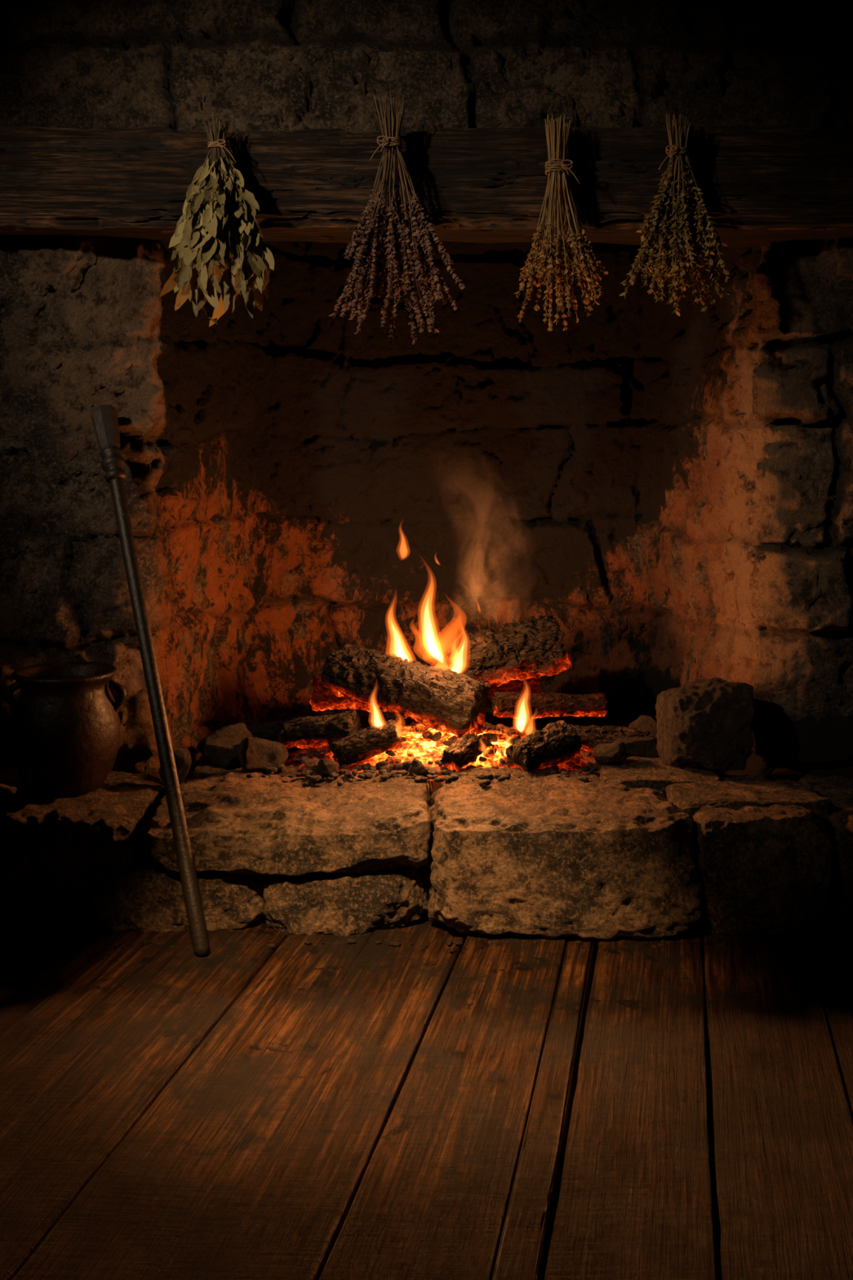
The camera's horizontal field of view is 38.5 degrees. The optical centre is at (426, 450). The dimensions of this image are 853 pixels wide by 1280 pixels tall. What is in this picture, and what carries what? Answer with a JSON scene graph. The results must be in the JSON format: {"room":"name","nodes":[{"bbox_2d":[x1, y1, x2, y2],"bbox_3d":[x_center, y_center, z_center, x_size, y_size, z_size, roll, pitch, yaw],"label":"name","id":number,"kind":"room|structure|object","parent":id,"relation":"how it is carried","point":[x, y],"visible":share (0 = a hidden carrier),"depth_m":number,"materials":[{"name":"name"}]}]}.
{"room":"traditional dwelling","nodes":[
{"label":"traditional dwelling","id":0,"kind":"room"},
{"bbox_2d":[0,0,852,789],"bbox_3d":[0.000,-0.318,3.212,4.000,2.636,0.817,0,0,0],"label":"wall","id":1,"kind":"structure","parent":0,"point":[671,490],"depth_m":2.97,"materials":[{"name":"stone"}]},
{"bbox_2d":[0,124,852,247],"bbox_3d":[-0.002,-0.620,2.891,3.898,0.256,0.263,0,0,0],"label":"mantel beam","id":2,"kind":"structure","parent":1,"relation":"attached to","point":[760,185],"depth_m":2.78,"materials":[{"name":"brown wood"}]},
{"bbox_2d":[159,111,274,326],"bbox_3d":[-0.461,-0.515,2.724,0.225,0.466,0.200,0,0,-30],"label":"bundle","id":3,"kind":"object","parent":2,"relation":"hanging from","point":[218,231],"visible":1,"depth_m":2.68,"materials":[{"name":"green plant"}]},
{"bbox_2d":[328,93,465,344],"bbox_3d":[-0.069,-0.513,2.701,0.274,0.552,0.181,0,0,22],"label":"bundle","id":4,"kind":"object","parent":2,"relation":"hanging from","point":[372,226],"visible":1,"depth_m":2.69,"materials":[{"name":"plant"}]},
{"bbox_2d":[514,114,608,331],"bbox_3d":[0.301,-0.502,2.715,0.207,0.480,0.170,0,0,0],"label":"bundle","id":5,"kind":"object","parent":2,"relation":"hanging from","point":[557,171],"visible":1,"depth_m":2.70,"materials":[{"name":"plant"}]},
{"bbox_2d":[619,112,729,316],"bbox_3d":[0.561,-0.523,2.712,0.229,0.454,0.184,0,0,34],"label":"bundle","id":6,"kind":"object","parent":2,"relation":"hanging from","point":[685,209],"visible":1,"depth_m":2.70,"materials":[{"name":"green plant"}]},
{"bbox_2d":[0,917,852,1279],"bbox_3d":[-0.239,0.991,1.250,5.270,0.033,3.300,0,0,0],"label":"floor","id":7,"kind":"structure","parent":0,"point":[336,1108],"depth_m":1.82,"materials":[{"name":"brown wood"}]},
{"bbox_2d":[90,404,208,956],"bbox_3d":[-0.601,0.438,2.601,0.060,1.087,0.607,0,0,-32],"label":"fire poker","id":8,"kind":"object","parent":7,"relation":"on","point":[104,418],"visible":1,"depth_m":2.58,"materials":[{"name":"black metal"}]},
{"bbox_2d":[0,755,852,958],"bbox_3d":[0.175,0.867,2.954,3.270,0.290,1.212,0,0,0],"label":"hearth","id":9,"kind":"object","parent":7,"relation":"on","point":[648,848],"visible":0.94,"depth_m":2.49,"materials":[{"name":"stone"}]},
{"bbox_2d":[4,661,126,798],"bbox_3d":[-0.799,0.621,2.709,0.236,0.269,0.236,0,0,31],"label":"pot","id":10,"kind":"object","parent":9,"relation":"on","point":[64,730],"visible":1,"depth_m":2.62,"materials":[{"name":"brown ceramic"}]},
{"bbox_2d":[158,747,191,784],"bbox_3d":[-0.573,0.722,2.784,0.073,0.089,0.047,0,0,-11],"label":"stone","id":11,"kind":"object","parent":9,"relation":"on","point":[182,756],"visible":0.48,"depth_m":2.77,"materials":[{"name":"brown stone"}]},
{"bbox_2d":[190,709,718,787],"bbox_3d":[0.065,0.714,3.122,1.262,0.158,0.847,0,0,0],"label":"bed","id":12,"kind":"object","parent":9,"relation":"on","point":[348,744],"visible":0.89,"depth_m":2.89,"materials":[{"name":"black wood"}]},
{"bbox_2d":[320,643,493,738],"bbox_3d":[-0.050,0.601,3.049,0.438,0.210,0.153,0,0,26],"label":"log","id":13,"kind":"object","parent":12,"relation":"on","point":[442,699],"visible":1,"depth_m":3.00,"materials":[{"name":"brown wood"}]},
{"bbox_2d":[309,671,541,711],"bbox_3d":[0.001,0.649,3.293,0.627,0.113,0.117,0,0,0],"label":"log","id":14,"kind":"object","parent":12,"relation":"on","point":[322,700],"visible":0.24,"depth_m":3.25,"materials":[{"name":"brown wood"}]},
{"bbox_2d":[491,691,608,718],"bbox_3d":[0.320,0.659,3.176,0.308,0.080,0.070,0,0,-14],"label":"log","id":15,"kind":"object","parent":12,"relation":"on","point":[513,704],"visible":1,"depth_m":3.15,"materials":[{"name":"brown wood"}]},
{"bbox_2d":[456,615,572,686],"bbox_3d":[0.226,0.527,3.199,0.295,0.184,0.155,0,0,-6],"label":"log","id":16,"kind":"object","parent":15,"relation":"on","point":[530,647],"visible":0.94,"depth_m":3.14,"materials":[{"name":"brown wood"}]},
{"bbox_2d":[655,676,755,773],"bbox_3d":[0.650,0.646,2.851,0.221,0.225,0.198,0,0,0],"label":"loose stone block","id":17,"kind":"object","parent":9,"relation":"on","point":[703,724],"visible":0.96,"depth_m":2.77,"materials":[{"name":"stone"}]},
{"bbox_2d":[540,928,720,1279],"bbox_3d":[0.000,1.010,1.600,5.200,0.001,4.000,0,0,0],"label":"subfloor","id":18,"kind":"structure","parent":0,"point":[717,1245],"depth_m":1.81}
]}

